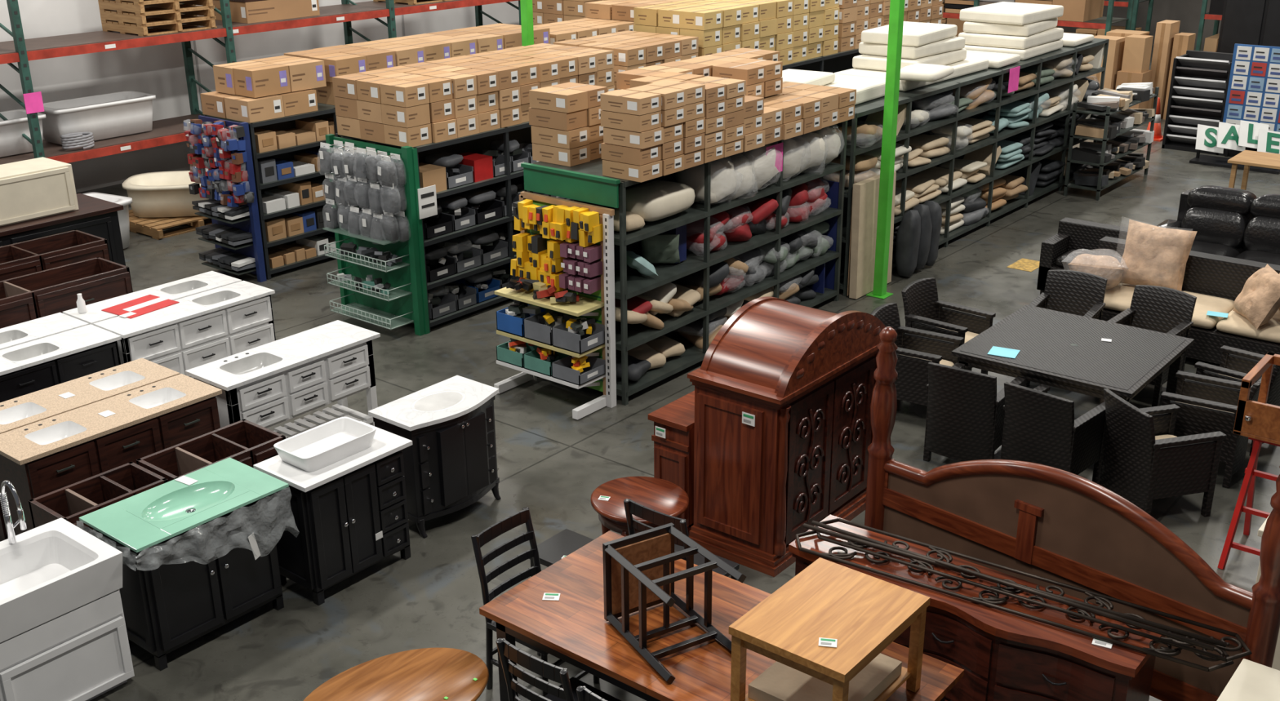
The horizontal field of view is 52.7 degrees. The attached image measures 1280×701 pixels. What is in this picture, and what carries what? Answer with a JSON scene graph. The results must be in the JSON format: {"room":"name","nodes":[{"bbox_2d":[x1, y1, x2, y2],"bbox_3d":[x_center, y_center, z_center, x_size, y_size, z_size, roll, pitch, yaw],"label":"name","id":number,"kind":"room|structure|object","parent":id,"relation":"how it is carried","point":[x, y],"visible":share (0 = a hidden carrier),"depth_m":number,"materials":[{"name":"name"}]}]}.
{"room":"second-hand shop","nodes":[
{"label":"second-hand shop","id":0,"kind":"room"},
{"bbox_2d":[0,0,519,192],"bbox_3d":[-4.357,-7.379,22.252,0.215,7.000,37.000,16,26,36],"label":"wall","id":1,"kind":"structure","parent":0,"point":[158,70],"depth_m":19.40,"materials":[{"name":"paint"}]},
{"bbox_2d":[75,44,1279,700],"bbox_3d":[4.699,-1.540,16.695,25.000,0.104,37.000,16,26,36],"label":"floor","id":2,"kind":"structure","parent":0,"point":[550,462],"depth_m":10.36,"materials":[{"name":"concrete"}]},
{"bbox_2d":[0,312,88,350],"bbox_3d":[-5.325,0.365,10.559,0.480,0.880,1.640,16,26,36],"label":"double vanity","id":3,"kind":"object","parent":2,"relation":"on","point":[60,322],"visible":0.12,"depth_m":10.74,"materials":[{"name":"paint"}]},
{"bbox_2d":[0,230,110,280],"bbox_3d":[-6.248,-0.443,12.599,0.650,0.950,2.100,16,26,36],"label":"vanity cabinet","id":4,"kind":"object","parent":2,"relation":"on","point":[41,254],"visible":0.22,"depth_m":12.84,"materials":[{"name":"brown wood"}]},
{"bbox_2d":[0,324,121,402],"bbox_3d":[-4.936,0.473,10.264,0.480,0.880,1.640,16,26,36],"label":"double vanity","id":5,"kind":"object","parent":2,"relation":"on","point":[26,368],"visible":0.51,"depth_m":10.31,"materials":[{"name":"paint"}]},
{"bbox_2d":[0,193,125,266],"bbox_3d":[-6.795,-0.859,13.633,0.900,1.000,2.550,16,26,36],"label":"base cabinet","id":6,"kind":"object","parent":2,"relation":"on","point":[98,217],"visible":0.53,"depth_m":13.87,"materials":[{"name":"black paint"}]},
{"bbox_2d":[0,156,79,226],"bbox_3d":[-6.861,-1.555,13.351,0.626,0.497,1.850,16,26,36],"label":"upper cabinet","id":7,"kind":"object","parent":6,"relation":"on","point":[33,188],"visible":1,"depth_m":13.56,"materials":[{"name":"beige wood"}]},
{"bbox_2d":[0,257,133,328],"bbox_3d":[-5.653,-0.162,11.918,0.600,0.900,1.900,16,26,36],"label":"vanity cabinet","id":8,"kind":"object","parent":2,"relation":"on","point":[32,296],"visible":0.48,"depth_m":12.01,"materials":[{"name":"brown wood"}]},
{"bbox_2d":[0,480,134,700],"bbox_3d":[-3.424,1.386,7.257,0.670,1.293,0.804,16,26,36],"label":"cabinet","id":9,"kind":"object","parent":2,"relation":"on","point":[64,637],"visible":1,"depth_m":7.24,"materials":[{"name":"white paint"}]},
{"bbox_2d":[0,358,179,542],"bbox_3d":[-4.164,0.738,9.548,0.520,0.884,1.520,16,26,36],"label":"double vanity","id":10,"kind":"object","parent":2,"relation":"on","point":[40,405],"visible":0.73,"depth_m":9.43,"materials":[{"name":"beige stone"}]},
{"bbox_2d":[28,462,168,536],"bbox_3d":[-3.366,1.265,8.224,0.470,0.830,0.700,16,26,36],"label":"vanity cabinet","id":11,"kind":"object","parent":2,"relation":"on","point":[73,501],"visible":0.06,"depth_m":8.13,"materials":[{"name":"brown wood"}]},
{"bbox_2d":[82,192,132,248],"bbox_3d":[-6.927,-1.417,15.631,0.800,0.620,1.500,10,23,26],"label":"pedestal sink","id":12,"kind":"object","parent":2,"relation":"on","point":[123,215],"visible":0.23,"depth_m":15.99,"materials":[{"name":"ceramic"}]},
{"bbox_2d":[0,373,222,535],"bbox_3d":[-3.735,0.858,9.225,0.540,0.884,1.520,16,26,36],"label":"double vanity","id":13,"kind":"object","parent":2,"relation":"on","point":[42,457],"visible":0.53,"depth_m":8.94,"materials":[{"name":"stone"}]},
{"bbox_2d":[62,271,241,324],"bbox_3d":[-4.331,-0.083,11.709,0.480,0.880,1.490,16,26,36],"label":"double vanity","id":14,"kind":"object","parent":2,"relation":"on","point":[202,282],"visible":0.11,"depth_m":11.64,"materials":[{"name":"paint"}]},
{"bbox_2d":[101,294,179,318],"bbox_3d":[-4.360,-0.385,11.251,0.400,0.009,0.522,13,25,31],"label":"flyer","id":15,"kind":"object","parent":14,"relation":"on","point":[132,308],"visible":1,"depth_m":11.24,"materials":[{"name":"paper"}]},
{"bbox_2d":[128,209,212,239],"bbox_3d":[-6.177,-1.785,17.252,1.200,0.140,1.300,16,26,36],"label":"pallet","id":16,"kind":"object","parent":2,"relation":"on","point":[153,227],"visible":0.28,"depth_m":16.77,"materials":[{"name":"brown wood"}]},
{"bbox_2d":[122,170,208,217],"bbox_3d":[-6.148,-2.070,17.185,1.300,0.440,0.950,-3,21,-6],"label":"jetted bathtub","id":17,"kind":"object","parent":16,"relation":"on","point":[162,193],"visible":0.62,"depth_m":16.84,"materials":[{"name":"ceramic"}]},
{"bbox_2d":[79,457,288,671],"bbox_3d":[-2.734,1.334,7.943,0.696,0.890,1.093,16,26,36],"label":"bathroom vanity","id":18,"kind":"object","parent":2,"relation":"on","point":[198,548],"visible":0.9,"depth_m":7.78,"materials":[{"name":"black paint"}]},
{"bbox_2d":[93,280,275,377],"bbox_3d":[-3.941,0.026,11.415,0.480,0.880,1.490,16,26,36],"label":"double vanity","id":19,"kind":"object","parent":2,"relation":"on","point":[202,328],"visible":0.66,"depth_m":11.22,"materials":[{"name":"paint"}]},
{"bbox_2d":[136,419,285,481],"bbox_3d":[-2.845,1.044,8.790,0.520,0.830,0.840,16,26,36],"label":"vanity cabinet","id":20,"kind":"object","parent":2,"relation":"on","point":[249,443],"visible":0.16,"depth_m":8.74,"materials":[{"name":"brown wood"}]},
{"bbox_2d":[195,115,266,282],"bbox_3d":[-4.744,-1.709,14.665,0.910,1.820,0.300,16,26,36],"label":"display rack","id":21,"kind":"object","parent":2,"relation":"on","point":[251,224],"visible":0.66,"depth_m":14.64,"materials":[{"name":"metal"}]},
{"bbox_2d":[183,119,255,271],"bbox_3d":[-4.739,-1.768,14.607,0.943,1.649,0.299,16,26,36],"label":"stock","id":22,"kind":"object","parent":21,"relation":"on","point":[211,145],"visible":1,"depth_m":14.47,"materials":[{"name":"plastic"}]},
{"bbox_2d":[0,0,520,164],"bbox_3d":[-5.318,-4.411,19.965,1.182,3.100,15.100,16,26,36],"label":"rack","id":23,"kind":"object","parent":2,"relation":"on","point":[20,51],"visible":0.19,"depth_m":17.82,"materials":[{"name":"red"}]},
{"bbox_2d":[0,109,45,157],"bbox_3d":[-8.467,-2.723,16.593,0.720,0.470,1.500,16,26,36],"label":"bathtub","id":24,"kind":"object","parent":23,"relation":"in","point":[12,142],"visible":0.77,"depth_m":16.65,"materials":[{"name":"ceramic"}]},
{"bbox_2d":[22,91,44,114],"bbox_3d":[-7.654,-3.128,16.304,0.010,0.250,0.230,16,26,36],"label":"price sign","id":25,"kind":"object","parent":23,"relation":"attached to","point":[33,103],"visible":1,"depth_m":16.30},
{"bbox_2d":[59,132,94,149],"bbox_3d":[-7.427,-2.772,17.052,0.260,0.212,0.439,16,26,36],"label":"coiled hose","id":26,"kind":"object","parent":23,"relation":"on","point":[77,140],"visible":1,"depth_m":16.95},
{"bbox_2d":[39,90,155,145],"bbox_3d":[-7.464,-3.189,17.749,0.720,0.500,1.500,16,26,36],"label":"bathtub","id":27,"kind":"object","parent":23,"relation":"in","point":[116,114],"visible":0.82,"depth_m":17.58,"materials":[{"name":"ceramic"}]},
{"bbox_2d":[97,0,217,36],"bbox_3d":[-6.704,-4.822,17.938,1.050,0.708,1.150,16,26,36],"label":"pallets","id":28,"kind":"object","parent":23,"relation":"on","point":[123,16],"visible":1,"depth_m":17.71,"materials":[{"name":"brown wood"}]},
{"bbox_2d":[212,0,319,23],"bbox_3d":[-5.609,-5.276,19.261,0.892,0.595,1.300,16,26,36],"label":"cardboard boxes","id":29,"kind":"object","parent":23,"relation":"in","point":[246,11],"visible":0.74,"depth_m":18.92,"materials":[{"name":"cardboard"}]},
{"bbox_2d":[185,320,380,439],"bbox_3d":[-2.792,0.417,10.360,0.540,0.882,1.460,16,26,36],"label":"double vanity","id":30,"kind":"object","parent":2,"relation":"on","point":[269,384],"visible":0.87,"depth_m":10.18,"materials":[{"name":"paint"}]},
{"bbox_2d":[202,102,367,279],"bbox_3d":[-0.967,-3.401,19.043,0.904,1.800,11.690,16,26,36],"label":"shelving","id":31,"kind":"object","parent":2,"relation":"on","point":[324,111],"visible":0.12,"depth_m":14.90,"materials":[{"name":"metal"}]},
{"bbox_2d":[253,117,375,268],"bbox_3d":[-2.748,-2.486,16.688,0.419,1.597,5.307,16,26,36],"label":"stock","id":32,"kind":"object","parent":31,"relation":"in","point":[308,130],"visible":0.2,"depth_m":15.04,"materials":[{"name":"cardboard"}]},
{"bbox_2d":[200,0,684,123],"bbox_3d":[-1.056,-4.572,18.664,1.022,0.655,11.651,16,26,36],"label":"cardboard boxes","id":33,"kind":"object","parent":31,"relation":"on","point":[291,83],"visible":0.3,"depth_m":15.39,"materials":[{"name":"cardboard"}]},
{"bbox_2d":[253,417,412,605],"bbox_3d":[-1.997,1.026,8.587,0.530,0.995,0.880,16,26,36],"label":"sink vanity","id":34,"kind":"object","parent":2,"relation":"on","point":[342,511],"visible":0.96,"depth_m":8.37,"materials":[{"name":"black paint"}]},
{"bbox_2d":[322,133,437,336],"bbox_3d":[-2.690,-1.180,13.091,1.252,1.920,0.606,16,26,36],"label":"display rack","id":35,"kind":"object","parent":2,"relation":"on","point":[404,301],"visible":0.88,"depth_m":13.03,"materials":[{"name":"green metal"}]},
{"bbox_2d":[319,140,408,294],"bbox_3d":[-2.728,-1.317,12.884,1.095,1.467,0.348,16,26,36],"label":"packs","id":36,"kind":"object","parent":35,"relation":"in","point":[381,228],"visible":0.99,"depth_m":12.73,"materials":[{"name":"grey"}]},
{"bbox_2d":[303,648,488,700],"bbox_3d":[-1.271,1.995,6.738,0.745,0.490,1.042,16,26,36],"label":"coffee table","id":37,"kind":"object","parent":2,"relation":"on","point":[424,674],"visible":1,"depth_m":6.77,"materials":[{"name":"wood"}]},
{"bbox_2d":[368,375,501,538],"bbox_3d":[-1.433,0.779,9.395,0.530,0.894,0.860,16,26,36],"label":"vanity","id":38,"kind":"object","parent":2,"relation":"on","point":[450,464],"visible":0.96,"depth_m":9.16,"materials":[{"name":"black paint"}]},
{"bbox_2d":[520,0,533,46],"bbox_3d":[-1.419,-4.956,15.833,0.220,7.000,0.220,16,26,36],"label":"support post","id":39,"kind":"object","parent":2,"relation":"on","point":[526,9],"visible":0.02,"depth_m":16.12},
{"bbox_2d":[471,506,599,697],"bbox_3d":[-0.587,1.486,7.368,0.558,0.984,0.470,16,26,36],"label":"dining chair","id":40,"kind":"object","parent":2,"relation":"on","point":[522,517],"visible":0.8,"depth_m":7.38,"materials":[{"name":"paint"}]},
{"bbox_2d":[493,162,620,419],"bbox_3d":[-0.742,-0.510,11.134,1.120,2.030,0.480,16,26,36],"label":"display","id":41,"kind":"object","parent":2,"relation":"on","point":[599,305],"visible":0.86,"depth_m":11.07,"materials":[{"name":"white metal"}]},
{"bbox_2d":[496,300,605,385],"bbox_3d":[-0.794,-0.102,11.325,0.991,0.526,0.340,16,26,36],"label":"bins","id":42,"kind":"object","parent":41,"relation":"on","point":[580,335],"visible":0.94,"depth_m":11.22,"materials":[{"name":"plastic"}]},
{"bbox_2d":[506,199,603,303],"bbox_3d":[-0.766,-0.829,11.055,0.940,0.834,0.366,16,26,36],"label":"stock","id":43,"kind":"object","parent":41,"relation":"on","point":[540,263],"visible":1,"depth_m":10.99,"materials":[{"name":"yellow"}]},
{"bbox_2d":[496,638,621,700],"bbox_3d":[-0.348,1.827,6.469,0.470,0.984,0.558,16,26,36],"label":"dining chair","id":44,"kind":"object","parent":2,"relation":"on","point":[566,691],"visible":1,"depth_m":6.20,"materials":[{"name":"paint"}]},
{"bbox_2d":[528,528,594,577],"bbox_3d":[-0.435,1.462,8.123,0.400,0.486,0.380,16,26,36],"label":"chair seat","id":45,"kind":"object","parent":2,"relation":"on","point":[566,542],"visible":0.3,"depth_m":8.08,"materials":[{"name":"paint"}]},
{"bbox_2d":[576,685,607,700],"bbox_3d":[0.056,1.962,6.103,0.470,0.984,0.558,16,26,36],"label":"dining chair","id":46,"kind":"object","parent":2,"relation":"on","point":[584,694],"visible":1,"depth_m":5.85,"materials":[{"name":"paint"}]},
{"bbox_2d":[334,48,863,333],"bbox_3d":[0.901,-2.782,17.235,1.210,1.900,11.320,16,26,36],"label":"shelving","id":47,"kind":"object","parent":2,"relation":"on","point":[839,61],"visible":0.13,"depth_m":13.53,"materials":[{"name":"metal"}]},
{"bbox_2d":[418,139,566,319],"bbox_3d":[-0.602,-1.870,15.010,0.417,1.606,5.388,16,26,36],"label":"stock","id":48,"kind":"object","parent":47,"relation":"on","point":[445,171],"visible":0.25,"depth_m":13.50,"materials":[{"name":"plastic"}]},
{"bbox_2d":[332,0,943,146],"bbox_3d":[0.857,-4.043,16.700,1.142,0.835,11.202,16,26,36],"label":"cardboard boxes","id":49,"kind":"object","parent":47,"relation":"on","point":[443,100],"visible":0.8,"depth_m":14.40,"materials":[{"name":"cardboard"}]},
{"bbox_2d":[590,476,688,537],"bbox_3d":[0.001,1.231,8.580,0.660,0.586,0.627,16,26,36],"label":"end table","id":50,"kind":"object","parent":2,"relation":"on","point":[661,495],"visible":0.45,"depth_m":8.46,"materials":[{"name":"brown wood"}]},
{"bbox_2d":[648,391,694,535],"bbox_3d":[0.487,0.752,9.438,0.340,0.860,0.974,16,26,36],"label":"nightstand","id":51,"kind":"object","parent":2,"relation":"on","point":[673,436],"visible":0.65,"depth_m":9.04,"materials":[{"name":"brown wood"}]},
{"bbox_2d":[623,498,739,580],"bbox_3d":[0.250,1.307,7.816,0.470,0.984,0.558,16,26,36],"label":"dining chair","id":52,"kind":"object","parent":2,"relation":"on","point":[632,508],"visible":0.34,"depth_m":7.55,"materials":[{"name":"paint"}]},
{"bbox_2d":[526,120,847,405],"bbox_3d":[0.579,-1.083,12.649,1.104,2.000,3.640,16,26,36],"label":"shelving","id":53,"kind":"object","parent":2,"relation":"on","point":[629,283],"visible":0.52,"depth_m":12.02,"materials":[{"name":"metal"}]},
{"bbox_2d":[625,164,704,275],"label":"pillow","id":54,"kind":"object","parent":53,"relation":"on","point":[657,200],"depth_m":11.49,"materials":[{"name":"beige fabric"}]},
{"bbox_2d":[626,269,703,381],"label":"pillow","id":55,"kind":"object","parent":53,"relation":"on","point":[670,299],"depth_m":11.78,"materials":[{"name":"beige fabric"}]},
{"bbox_2d":[528,48,856,182],"bbox_3d":[0.584,-2.339,12.169,1.352,0.685,3.482,16,26,36],"label":"cardboard boxes","id":56,"kind":"object","parent":53,"relation":"on","point":[666,118],"visible":1,"depth_m":11.29,"materials":[{"name":"cardboard"}]},
{"bbox_2d":[765,142,783,172],"bbox_3d":[1.283,-1.827,12.337,0.005,0.280,0.290,16,26,36],"label":"price sign","id":57,"kind":"object","parent":53,"relation":"attached to","point":[779,147],"visible":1,"depth_m":12.38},
{"bbox_2d":[709,126,840,304],"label":"pillow","id":58,"kind":"object","parent":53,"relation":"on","point":[735,176],"depth_m":12.69,"materials":[{"name":"grey fabric"}]},
{"bbox_2d":[479,530,964,700],"bbox_3d":[0.370,1.826,6.756,2.280,0.768,1.080,16,26,36],"label":"dining table","id":59,"kind":"object","parent":2,"relation":"on","point":[558,611],"visible":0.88,"depth_m":6.69,"materials":[{"name":"brown wood"}]},
{"bbox_2d":[602,522,746,684],"bbox_3d":[0.153,1.252,6.529,0.462,0.483,0.666,-13,24,-29],"label":"bar stool","id":60,"kind":"object","parent":59,"relation":"on","point":[639,575],"visible":0.96,"depth_m":6.60,"materials":[{"name":"black paint"}]},
{"bbox_2d":[728,557,930,700],"bbox_3d":[0.880,1.428,6.009,0.600,0.506,0.780,16,26,36],"label":"end table","id":61,"kind":"object","parent":59,"relation":"on","point":[826,630],"visible":1,"depth_m":5.91,"materials":[{"name":"brown wood"}]},
{"bbox_2d":[687,296,885,577],"bbox_3d":[1.066,0.465,9.076,0.738,1.645,1.470,16,26,36],"label":"armoire","id":62,"kind":"object","parent":2,"relation":"on","point":[784,389],"visible":0.95,"depth_m":8.67,"materials":[{"name":"brown wood"}]},
{"bbox_2d":[847,171,896,299],"bbox_3d":[2.538,-1.267,14.096,0.122,1.261,0.780,16,26,36],"label":"wood panels","id":63,"kind":"object","parent":2,"relation":"on","point":[865,193],"visible":0.57,"depth_m":13.91,"materials":[{"name":"beige wood"}]},
{"bbox_2d":[866,0,904,299],"bbox_3d":[2.599,-3.878,12.916,0.220,7.000,0.220,16,26,36],"label":"support post","id":64,"kind":"object","parent":2,"relation":"on","point":[896,7],"visible":1,"depth_m":13.54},
{"bbox_2d":[871,302,964,406],"bbox_3d":[2.320,0.111,11.051,0.694,0.880,0.585,13,25,31],"label":"wicker patio chair","id":65,"kind":"object","parent":2,"relation":"on","point":[913,353],"visible":0.53,"depth_m":11.01,"materials":[{"name":"black wicker"}]},
{"bbox_2d":[895,200,942,276],"bbox_3d":[3.194,-1.289,14.804,0.254,0.796,0.790,16,26,36],"label":"bags","id":66,"kind":"object","parent":2,"relation":"on","point":[917,234],"visible":1,"depth_m":14.63,"materials":[{"name":"grey fabric"}]},
{"bbox_2d":[901,277,995,374],"bbox_3d":[2.749,-0.139,11.696,0.694,0.880,0.585,17,27,39],"label":"wicker patio chair","id":67,"kind":"object","parent":2,"relation":"on","point":[923,310],"visible":0.47,"depth_m":11.72,"materials":[{"name":"black wicker"}]},
{"bbox_2d":[818,38,1109,296],"bbox_3d":[4.065,-2.672,16.735,1.174,2.000,7.240,16,26,36],"label":"shelving","id":68,"kind":"object","parent":2,"relation":"on","point":[854,147],"visible":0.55,"depth_m":15.90,"materials":[{"name":"metal"}]},
{"bbox_2d":[782,68,885,105],"bbox_3d":[2.026,-2.908,14.195,1.055,0.275,1.438,16,26,36],"label":"mattress","id":69,"kind":"object","parent":68,"relation":"on","point":[868,89],"visible":0.42,"depth_m":14.09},
{"bbox_2d":[834,21,988,91],"bbox_3d":[3.295,-3.584,15.530,1.025,0.565,2.118,16,26,36],"label":"mattress","id":70,"kind":"object","parent":68,"relation":"on","point":[931,43],"visible":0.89,"depth_m":15.27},
{"bbox_2d":[899,63,954,81],"bbox_3d":[3.196,-3.136,14.545,0.503,0.167,0.701,12,24,29],"label":"pillow","id":71,"kind":"object","parent":70,"relation":"on","point":[916,72],"visible":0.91,"depth_m":14.34,"materials":[{"name":"white fabric"}]},
{"bbox_2d":[822,44,1104,262],"bbox_3d":[4.364,-2.629,16.618,0.706,1.888,7.335,16,26,36],"label":"stock","id":72,"kind":"object","parent":68,"relation":"on","point":[970,207],"visible":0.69,"depth_m":16.31,"materials":[{"name":"grey fabric"}]},
{"bbox_2d":[966,49,1020,68],"bbox_3d":[4.325,-3.747,16.574,0.918,0.100,0.725,16,26,36],"label":"mattress","id":73,"kind":"object","parent":68,"relation":"on","point":[996,60],"visible":0.52,"depth_m":16.38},
{"bbox_2d":[958,1,1063,60],"bbox_3d":[4.998,-4.330,17.419,1.039,0.585,1.427,16,26,36],"label":"mattress","id":74,"kind":"object","parent":68,"relation":"on","point":[1027,30],"visible":0.93,"depth_m":17.00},
{"bbox_2d":[1062,32,1093,47],"bbox_3d":[5.893,-4.444,18.392,0.922,0.090,0.824,16,26,36],"label":"mattress","id":75,"kind":"object","parent":68,"relation":"on","point":[1073,40],"visible":0.45,"depth_m":18.11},
{"bbox_2d":[923,362,1026,462],"bbox_3d":[2.608,0.455,10.141,0.585,0.880,0.694,14,25,33],"label":"wicker patio chair","id":76,"kind":"object","parent":2,"relation":"on","point":[966,415],"visible":0.78,"depth_m":9.91,"materials":[{"name":"black wicker"}]},
{"bbox_2d":[788,515,1164,700],"bbox_3d":[1.685,1.667,6.883,1.910,0.952,0.514,16,26,36],"label":"dresser","id":77,"kind":"object","parent":2,"relation":"on","point":[1002,655],"visible":0.47,"depth_m":6.44,"materials":[{"name":"brown wood"}]},
{"bbox_2d":[795,518,1252,671],"bbox_3d":[1.878,1.191,6.631,2.341,0.112,0.374,13,25,31],"label":"rails","id":78,"kind":"object","parent":77,"relation":"on","point":[1176,637],"visible":1,"depth_m":6.52,"materials":[{"name":"metal"}]},
{"bbox_2d":[942,0,1134,35],"bbox_3d":[7.094,-7.286,26.238,5.480,3.800,1.180,16,26,36],"label":"rack","id":79,"kind":"object","parent":2,"relation":"on","point":[1077,13],"visible":0.1,"depth_m":24.96,"materials":[{"name":"metal"}]},
{"bbox_2d":[942,0,1153,36],"bbox_3d":[8.447,-9.173,31.154,7.580,3.800,1.080,16,26,36],"label":"rack","id":80,"kind":"object","parent":2,"relation":"on","point":[957,22],"visible":0.12,"depth_m":29.59,"materials":[{"name":"metal"}]},
{"bbox_2d":[1000,382,1106,484],"bbox_3d":[3.094,0.618,9.702,0.585,0.880,0.694,19,28,41],"label":"wicker patio chair","id":81,"kind":"object","parent":2,"relation":"on","point":[1040,427],"visible":0.84,"depth_m":9.48,"materials":[{"name":"black wicker"}]},
{"bbox_2d":[1028,270,1107,319],"bbox_3d":[3.897,-0.221,11.883,0.585,0.880,0.694,13,25,31],"label":"wicker patio chair","id":82,"kind":"object","parent":2,"relation":"on","point":[1078,293],"visible":0.3,"depth_m":11.99,"materials":[{"name":"black wicker"}]},
{"bbox_2d":[864,326,1279,700],"bbox_3d":[2.191,1.085,6.912,0.166,2.010,2.383,-19,28,-40],"label":"headboard","id":83,"kind":"object","parent":2,"relation":"on","point":[1050,522],"visible":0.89,"depth_m":6.74,"materials":[{"name":"brown wood"}]},
{"bbox_2d":[951,304,1194,402],"bbox_3d":[3.567,0.296,10.727,1.460,0.744,1.480,16,26,36],"label":"patio table","id":84,"kind":"object","parent":2,"relation":"on","point":[1080,354],"visible":0.82,"depth_m":10.47,"materials":[{"name":"wicker"}]},
{"bbox_2d":[1036,217,1128,294],"bbox_3d":[4.793,-0.948,13.938,0.750,0.760,0.620,16,26,36],"label":"wicker armchair","id":85,"kind":"object","parent":2,"relation":"on","point":[1074,237],"visible":0.35,"depth_m":13.93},
{"bbox_2d":[1063,82,1159,200],"bbox_3d":[6.809,-3.065,18.579,0.602,1.376,2.042,16,26,36],"label":"display shelf","id":86,"kind":"object","parent":2,"relation":"on","point":[1110,160],"visible":1,"depth_m":18.25,"materials":[{"name":"metal"}]},
{"bbox_2d":[1085,19,1195,119],"bbox_3d":[8.936,-5.014,23.185,1.450,1.700,1.302,16,26,36],"label":"cardboard boxes","id":87,"kind":"object","parent":2,"relation":"on","point":[1129,51],"visible":0.56,"depth_m":22.90},
{"bbox_2d":[1106,284,1196,407],"bbox_3d":[4.487,-0.056,11.437,0.585,0.880,0.694,17,27,39],"label":"wicker patio chair","id":88,"kind":"object","parent":2,"relation":"on","point":[1162,309],"visible":0.34,"depth_m":11.51,"materials":[{"name":"black wicker"}]},
{"bbox_2d":[1146,97,1163,142],"bbox_3d":[8.661,-3.902,21.694,0.360,0.690,0.360,16,26,36],"label":"traffic cone","id":89,"kind":"object","parent":2,"relation":"on","point":[1157,136],"visible":0.56,"depth_m":21.64,"materials":[{"name":"plastic"}]},
{"bbox_2d":[1098,388,1226,516],"bbox_3d":[3.744,0.731,9.390,0.694,0.880,0.585,-6,22,-14],"label":"wicker patio chair","id":90,"kind":"object","parent":2,"relation":"on","point":[1143,461],"visible":0.87,"depth_m":9.20,"materials":[{"name":"black wicker"}]},
{"bbox_2d":[1067,219,1279,364],"bbox_3d":[5.265,-0.576,12.396,2.453,1.156,1.206,16,26,36],"label":"wicker sofa","id":91,"kind":"object","parent":2,"relation":"on","point":[1237,304],"visible":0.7,"depth_m":12.46,"materials":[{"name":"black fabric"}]},
{"bbox_2d":[1161,49,1257,156],"bbox_3d":[9.400,-3.922,20.592,1.700,1.500,0.700,16,26,36],"label":"rack","id":92,"kind":"object","parent":2,"relation":"on","point":[1198,87],"visible":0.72,"depth_m":20.75,"materials":[{"name":"black metal"}]},
{"bbox_2d":[1195,0,1224,52],"bbox_3d":[15.643,-7.282,25.050,8.595,4.500,1.180,16,26,36],"label":"rack","id":93,"kind":"object","parent":2,"relation":"on","point":[1216,6],"visible":0.12,"depth_m":27.54,"materials":[{"name":"metal"}]},
{"bbox_2d":[1160,370,1262,488],"bbox_3d":[4.418,0.509,9.958,0.694,0.880,0.585,13,25,31],"label":"wicker patio chair","id":94,"kind":"object","parent":2,"relation":"on","point":[1205,408],"visible":0.62,"depth_m":9.78,"materials":[{"name":"black wicker"}]},
{"bbox_2d":[1156,185,1279,265],"bbox_3d":[6.616,-1.018,13.522,2.473,1.097,1.026,16,26,36],"label":"leather sofa","id":95,"kind":"object","parent":2,"relation":"on","point":[1229,222],"visible":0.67,"depth_m":13.79,"materials":[{"name":"leather"}]},
{"bbox_2d":[1189,120,1279,174],"bbox_3d":[9.188,-3.167,19.707,1.341,0.724,0.678,16,26,36],"label":"sale sign","id":96,"kind":"object","parent":2,"relation":"on","point":[1251,135],"visible":1,"depth_m":19.64,"materials":[{"name":"paper"}]},
{"bbox_2d":[1194,345,1279,456],"bbox_3d":[4.928,0.313,10.460,0.694,0.880,0.585,19,28,41],"label":"wicker patio chair","id":97,"kind":"object","parent":2,"relation":"on","point":[1234,367],"visible":0.32,"depth_m":10.40,"materials":[{"name":"black wicker"}]},
{"bbox_2d":[1216,658,1279,700],"bbox_3d":[2.725,2.130,5.493,0.746,1.060,1.050,16,26,36],"label":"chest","id":98,"kind":"object","parent":2,"relation":"on","point":[1251,681],"visible":1,"depth_m":5.71,"materials":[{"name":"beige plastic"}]},
{"bbox_2d":[1217,0,1279,53],"bbox_3d":[11.956,-5.347,23.065,3.050,2.360,0.800,16,26,36],"label":"wall","id":99,"kind":"structure","parent":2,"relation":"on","point":[1248,22],"depth_m":23.20,"materials":[{"name":"paint"}]},
{"bbox_2d":[1217,437,1279,569],"bbox_3d":[4.329,1.004,8.565,0.641,0.959,0.637,16,26,36],"label":"ladder","id":100,"kind":"object","parent":2,"relation":"on","point":[1248,485],"visible":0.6,"depth_m":8.61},
{"bbox_2d":[1232,352,1279,444],"bbox_3d":[4.343,0.371,8.281,0.820,0.385,0.639,16,26,36],"label":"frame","id":101,"kind":"object","parent":100,"relation":"on","point":[1260,420],"visible":1,"depth_m":8.29,"materials":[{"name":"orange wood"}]},
{"bbox_2d":[1222,44,1279,156],"bbox_3d":[9.576,-3.803,19.925,1.010,1.750,0.075,16,26,36],"label":"sign board","id":102,"kind":"object","parent":2,"relation":"on","point":[1253,94],"visible":0.87,"depth_m":19.88,"materials":[{"name":"paper"}]},
{"bbox_2d":[1227,150,1279,190],"bbox_3d":[8.509,-2.247,17.398,1.000,0.660,0.800,16,26,36],"label":"wood table","id":103,"kind":"object","parent":2,"relation":"on","point":[1246,157],"visible":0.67,"depth_m":17.35,"materials":[{"name":"brown wood"}]},
{"bbox_2d":[1255,516,1279,671],"bbox_3d":[3.880,1.453,7.270,0.740,1.040,0.660,16,26,36],"label":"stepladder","id":104,"kind":"object","parent":2,"relation":"on","point":[1276,664],"visible":0.07,"depth_m":7.19,"materials":[{"name":"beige metal"}]},
{"bbox_3d":[0.859,-5.671,24.952,1.504,1.800,7.540,16,26,36],"label":"shelving","id":105,"kind":"object","parent":2,"relation":"on","visible":0},
{"bbox_2d":[532,0,605,25],"bbox_3d":[0.839,-6.873,24.570,1.420,0.715,7.405,16,26,36],"label":"cardboard boxes","id":106,"kind":"object","parent":105,"relation":"on","point":[544,11],"visible":0.27,"depth_m":21.85,"materials":[{"name":"cardboard"}]},
{"bbox_2d":[1057,0,1221,48],"bbox_3d":[16.602,-9.941,28.491,24.000,7.000,0.200,16,26,36],"label":"wall","id":107,"kind":"structure","parent":0,"point":[1188,12],"depth_m":31.93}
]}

